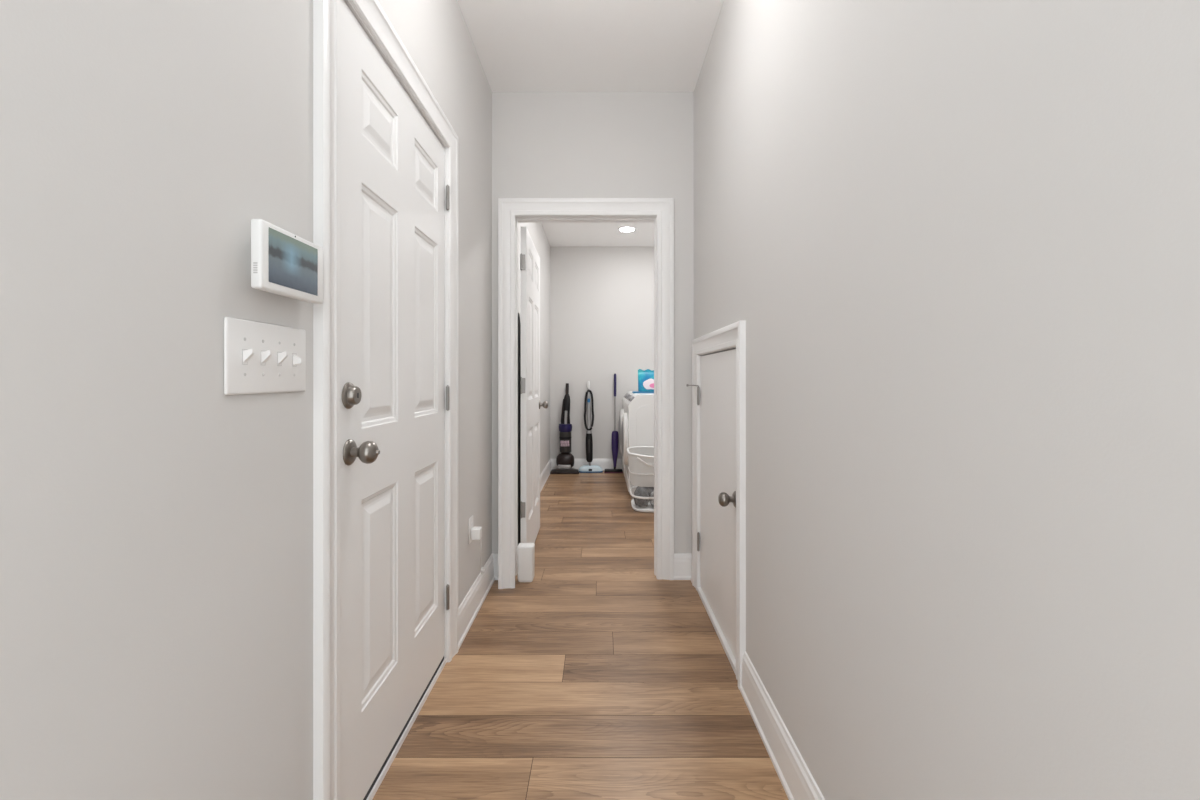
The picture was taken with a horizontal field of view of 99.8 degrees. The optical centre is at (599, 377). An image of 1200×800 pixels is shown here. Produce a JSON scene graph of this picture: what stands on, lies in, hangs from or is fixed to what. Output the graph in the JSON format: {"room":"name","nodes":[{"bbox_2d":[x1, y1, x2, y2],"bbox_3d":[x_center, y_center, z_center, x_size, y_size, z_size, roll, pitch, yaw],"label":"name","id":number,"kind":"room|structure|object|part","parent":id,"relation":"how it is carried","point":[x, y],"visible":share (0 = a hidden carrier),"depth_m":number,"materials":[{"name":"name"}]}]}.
{"room":"home hallway","nodes":[
{"label":"home hallway","id":0,"kind":"room"},
{"bbox_2d":[0,0,549,799],"bbox_3d":[-0.692,-0.242,2.860,0.160,2.754,6.720,0,0,0],"label":"wall","id":1,"kind":"structure","parent":0,"point":[156,522],"depth_m":0.71,"materials":[{"name":"white paint"}]},
{"bbox_2d":[224,317,305,394],"bbox_3d":[-0.601,-0.035,0.904,0.021,0.124,0.218,0,0,0],"label":"light switch","id":2,"kind":"object","parent":1,"relation":"attached to","point":[260,357],"visible":1,"depth_m":0.88,"materials":[{"name":"white plastic"}]},
{"bbox_2d":[251,219,322,303],"bbox_3d":[-0.592,-0.211,0.949,0.041,0.118,0.193,0,0,0],"label":"panel","id":3,"kind":"object","parent":1,"relation":"attached to","point":[283,263],"visible":1,"depth_m":0.92,"materials":[{"name":"white plastic"}]},
{"bbox_2d":[313,0,457,799],"bbox_3d":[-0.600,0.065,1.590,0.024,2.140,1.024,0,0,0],"label":"trim","id":4,"kind":"structure","parent":1,"relation":"attached to","point":[326,13],"depth_m":1.12,"materials":[{"name":"white paint"}]},
{"bbox_2d":[340,0,448,799],"bbox_3d":[-0.603,0.102,1.601,0.118,2.026,0.856,0,0,0],"label":"door","id":5,"kind":"structure","parent":1,"relation":"in","point":[392,161],"depth_m":1.46,"materials":[{"name":"white paint"}]},
{"bbox_3d":[-0.580,0.183,1.245,0.058,0.056,0.056,0,0,0],"label":"knob","id":6,"kind":"part","parent":5,"relation":"part of","materials":[{"name":"silver metal"}]},
{"bbox_2d":[469,515,472,543],"bbox_3d":[-0.608,0.715,2.385,0.008,0.116,0.072,0,0,0],"label":"wall outlet","id":7,"kind":"object","parent":1,"relation":"attached to","point":[471,517],"visible":0.8,"depth_m":2.36,"materials":[{"name":"white plastic"}]},
{"bbox_2d":[458,554,494,649],"bbox_3d":[-0.601,1.064,1.179,0.022,0.142,3.359,0,0,0],"label":"baseboard","id":8,"kind":"structure","parent":1,"relation":"attached to","point":[471,604],"depth_m":2.40,"materials":[{"name":"white paint"}]},
{"bbox_2d":[471,527,482,573],"bbox_3d":[-0.583,0.849,2.456,0.042,0.284,0.189,0,0,0],"label":"plug adapter","id":9,"kind":"object","parent":1,"relation":"attached to","point":[476,532],"visible":1,"depth_m":2.36,"materials":[{"name":"white plastic"}]},
{"bbox_2d":[540,459,551,491],"bbox_3d":[-0.601,1.064,4.600,0.022,0.142,3.240,0,0,0],"label":"baseboard","id":10,"kind":"structure","parent":1,"relation":"attached to","point":[545,473],"depth_m":5.52,"materials":[{"name":"white paint"}]},
{"bbox_2d":[372,470,788,799],"bbox_3d":[0.230,1.175,2.820,2.060,0.080,8.228,0,0,0],"label":"floor","id":11,"kind":"structure","parent":0,"point":[597,676],"depth_m":1.83,"materials":[{"name":"brown wood"}]},
{"bbox_2d":[518,313,520,543],"bbox_3d":[-0.546,0.362,3.165,0.073,1.545,0.220,0,0,0],"label":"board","id":12,"kind":"object","parent":11,"relation":"on","point":[519,325],"visible":0.03,"depth_m":3.20,"materials":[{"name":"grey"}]},
{"bbox_2d":[517,543,534,581],"bbox_3d":[-0.415,1.035,2.835,0.092,0.200,0.078,0,0,0],"label":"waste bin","id":13,"kind":"object","parent":11,"relation":"on","point":[525,551],"visible":1,"depth_m":2.80,"materials":[{"name":"white plastic"}]},
{"bbox_3d":[-0.415,0.944,2.835,0.092,0.018,0.078,0,0,0],"label":"lid","id":14,"kind":"part","parent":13,"relation":"part of","materials":[{"name":"white plastic"}]},
{"bbox_2d":[550,383,578,473],"bbox_3d":[-0.417,0.598,6.071,0.339,1.065,0.245,0,0,0],"label":"vacuum","id":15,"kind":"object","parent":11,"relation":"on","point":[565,459],"visible":1,"depth_m":6.04,"materials":[{"name":"grey plastic"}]},
{"bbox_2d":[579,381,602,472],"bbox_3d":[-0.113,0.585,6.115,0.298,1.100,0.151,0,0,0],"label":"mop","id":16,"kind":"object","parent":11,"relation":"on","point":[589,468],"visible":0.98,"depth_m":6.10,"materials":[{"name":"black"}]},
{"bbox_3d":[-0.131,0.838,6.102,0.086,0.345,0.096,0,0,0],"label":"water tank","id":17,"kind":"part","parent":16,"relation":"part of","materials":[{"name":"black plastic"}]},
{"bbox_2d":[604,374,622,472],"bbox_3d":[0.162,0.540,6.106,0.220,1.190,0.185,0,0,0],"label":"mop","id":18,"kind":"object","parent":11,"relation":"on","point":[615,436],"visible":1,"depth_m":6.09,"materials":[{"name":"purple plastic"}]},
{"bbox_2d":[611,431,618,466],"bbox_3d":[0.183,0.858,6.112,0.088,0.435,0.091,0,0,0],"label":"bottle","id":19,"kind":"object","parent":18,"relation":"on","point":[615,436],"depth_m":6.09,"materials":[{"name":"purple plastic"}]},
{"bbox_2d":[618,391,632,476],"bbox_3d":[0.590,0.647,5.825,0.750,0.976,0.692,0,0,0],"label":"washing machine","id":20,"kind":"object","parent":11,"relation":"on","point":[622,411],"visible":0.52,"depth_m":5.69,"materials":[{"name":"white metal"}]},
{"bbox_3d":[0.223,0.615,5.825,0.017,0.370,0.370,0,0,0],"label":"door glass","id":21,"kind":"part","parent":20,"relation":"part of","materials":[{"name":"grey"}]},
{"bbox_3d":[0.252,0.615,5.825,0.046,0.524,0.524,0,0,0],"label":"door","id":22,"kind":"part","parent":20,"relation":"part of","materials":[{"name":"white metal"}]},
{"bbox_3d":[0.274,1.025,5.825,0.012,0.120,0.620,0,0,0],"label":"kick plate","id":23,"kind":"part","parent":20,"relation":"part of","materials":[{"name":"white metal"}]},
{"bbox_2d":[621,393,653,494],"bbox_3d":[0.590,0.647,5.120,0.750,0.976,0.692,0,0,0],"label":"washing machine","id":24,"kind":"object","parent":11,"relation":"on","point":[637,427],"visible":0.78,"depth_m":4.78,"materials":[{"name":"white metal"}]},
{"bbox_3d":[0.223,0.615,5.120,0.017,0.370,0.370,0,0,0],"label":"door glass","id":25,"kind":"part","parent":24,"relation":"part of","materials":[{"name":"grey"}]},
{"bbox_3d":[0.252,0.615,5.120,0.046,0.524,0.524,0,0,0],"label":"door","id":26,"kind":"part","parent":24,"relation":"part of","materials":[{"name":"white ceramic"}]},
{"bbox_3d":[0.274,1.025,5.120,0.012,0.120,0.620,0,0,0],"label":"kick plate","id":27,"kind":"part","parent":24,"relation":"part of","materials":[{"name":"white ceramic"}]},
{"bbox_3d":[0.627,0.639,4.777,0.565,0.792,0.006,0,0,0],"label":"panel","id":28,"kind":"part","parent":24,"relation":"part of","materials":[{"name":"white ceramic"}]},
{"bbox_3d":[0.503,0.151,5.350,0.315,0.016,0.190,0,0,0],"label":"folded cloth","id":29,"kind":"object","parent":24,"relation":"on","visible":0},
{"bbox_2d":[638,369,653,391],"bbox_3d":[0.510,0.023,5.356,0.216,0.238,0.097,0,0,0],"label":"bag","id":30,"kind":"object","parent":29,"relation":"on","point":[645,378],"visible":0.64,"depth_m":5.33,"materials":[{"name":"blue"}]},
{"bbox_2d":[627,446,653,511],"bbox_3d":[0.475,0.887,4.475,0.471,0.496,0.515,0,0,0],"label":"laundry basket","id":31,"kind":"object","parent":11,"relation":"on","point":[641,458],"visible":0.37,"depth_m":4.27,"materials":[{"name":"white plastic"}]},
{"bbox_2d":[634,487,649,506],"bbox_3d":[0.362,1.027,4.397,0.137,0.162,0.217,0,0,0],"label":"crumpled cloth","id":32,"kind":"object","parent":31,"relation":"on","point":[640,491],"visible":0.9,"depth_m":4.33,"materials":[{"name":"grey fabric"}]},
{"bbox_2d":[636,486,653,496],"bbox_3d":[0.458,1.011,4.597,0.263,0.188,0.127,0,0,0],"label":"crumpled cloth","id":33,"kind":"object","parent":31,"relation":"on","point":[649,489],"visible":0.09,"depth_m":4.54,"materials":[{"name":"grey fabric"}]},
{"bbox_3d":[0.475,0.705,4.230,0.337,0.087,0.015,0,0,0],"label":"handle","id":34,"kind":"part","parent":31,"relation":"part of","materials":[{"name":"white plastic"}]},
{"bbox_2d":[650,490,653,506],"bbox_3d":[0.497,1.036,4.377,0.137,0.143,0.215,0,0,0],"label":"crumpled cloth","id":35,"kind":"object","parent":31,"relation":"on","point":[652,493],"visible":0.29,"depth_m":4.33,"materials":[{"name":"white fabric"}]},
{"bbox_2d":[457,0,723,246],"bbox_3d":[0.230,-1.659,2.910,2.060,0.080,6.820,0,0,0],"label":"ceiling","id":36,"kind":"structure","parent":0,"point":[520,45],"depth_m":2.48,"materials":[{"name":"white paint"}]},
{"bbox_2d":[618,226,635,231],"bbox_3d":[0.293,-1.614,5.487,0.196,0.010,0.196,0,0,0],"label":"recessed light","id":37,"kind":"object","parent":36,"relation":"in","point":[625,228],"visible":1,"depth_m":5.47,"materials":[{"name":"white paint"}]},
{"bbox_2d":[492,92,693,552],"bbox_3d":[0.274,-0.242,2.920,1.772,2.754,0.121,0,0,0],"label":"wall","id":38,"kind":"structure","parent":0,"point":[545,144],"depth_m":2.86,"materials":[{"name":"white paint"}]},
{"bbox_2d":[520,227,547,542],"bbox_3d":[-0.466,0.110,3.391,0.168,2.020,0.812,0,0,0],"label":"door","id":39,"kind":"structure","parent":38,"relation":"in","point":[531,404],"depth_m":3.22,"materials":[{"name":"white paint"}]},
{"bbox_3d":[-0.411,0.198,3.735,0.058,0.056,0.056,0,0,0],"label":"knob","id":40,"kind":"part","parent":39,"relation":"part of","materials":[{"name":"silver metal"}]},
{"bbox_2d":[498,198,673,588],"bbox_3d":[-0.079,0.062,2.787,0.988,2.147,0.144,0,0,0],"label":"trim","id":41,"kind":"structure","parent":38,"relation":"attached to","point":[508,208],"depth_m":2.83,"materials":[{"name":"white paint"}]},
{"bbox_2d":[492,553,691,579],"bbox_3d":[-0.041,1.064,2.848,1.142,0.142,0.022,0,0,0],"label":"baseboard","id":42,"kind":"structure","parent":38,"relation":"attached to","point":[682,562],"depth_m":2.84,"materials":[{"name":"white paint"}]},
{"bbox_2d":[550,247,653,458],"bbox_3d":[0.254,-0.242,6.270,2.012,2.754,0.100,0,0,0],"label":"wall","id":43,"kind":"structure","parent":0,"point":[602,298],"depth_m":6.22,"materials":[{"name":"white paint"}]},
{"bbox_2d":[551,459,622,469],"bbox_3d":[0.274,1.064,6.209,1.772,0.142,0.022,0,0,0],"label":"baseboard","id":44,"kind":"structure","parent":43,"relation":"attached to","point":[604,463],"depth_m":6.21,"materials":[{"name":"white paint"}]},
{"bbox_2d":[694,0,1199,799],"bbox_3d":[0.610,-0.242,1.179,0.160,2.754,3.359,0,0,0],"label":"wall","id":45,"kind":"structure","parent":0,"point":[956,243],"depth_m":0.73,"materials":[{"name":"white paint"}]},
{"bbox_2d":[686,349,735,659],"bbox_3d":[0.514,0.498,2.317,0.112,1.226,0.775,0,0,0],"label":"door","id":46,"kind":"structure","parent":45,"relation":"in","point":[716,539],"depth_m":2.28,"materials":[{"name":"white paint"}]},
{"bbox_3d":[0.496,0.477,1.985,0.058,0.056,0.056,0,0,0],"label":"knob","id":47,"kind":"part","parent":46,"relation":"part of","materials":[{"name":"silver metal"}]},
{"bbox_2d":[692,321,745,689],"bbox_3d":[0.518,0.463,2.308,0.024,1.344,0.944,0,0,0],"label":"trim","id":48,"kind":"structure","parent":45,"relation":"attached to","point":[732,335],"depth_m":1.90,"materials":[{"name":"white paint"}]},
{"bbox_2d":[690,563,824,799],"bbox_3d":[0.519,1.064,1.179,0.022,0.142,3.359,0,0,0],"label":"baseboard","id":49,"kind":"structure","parent":45,"relation":"attached to","point":[798,783],"depth_m":1.47,"materials":[{"name":"white paint"}]}
]}

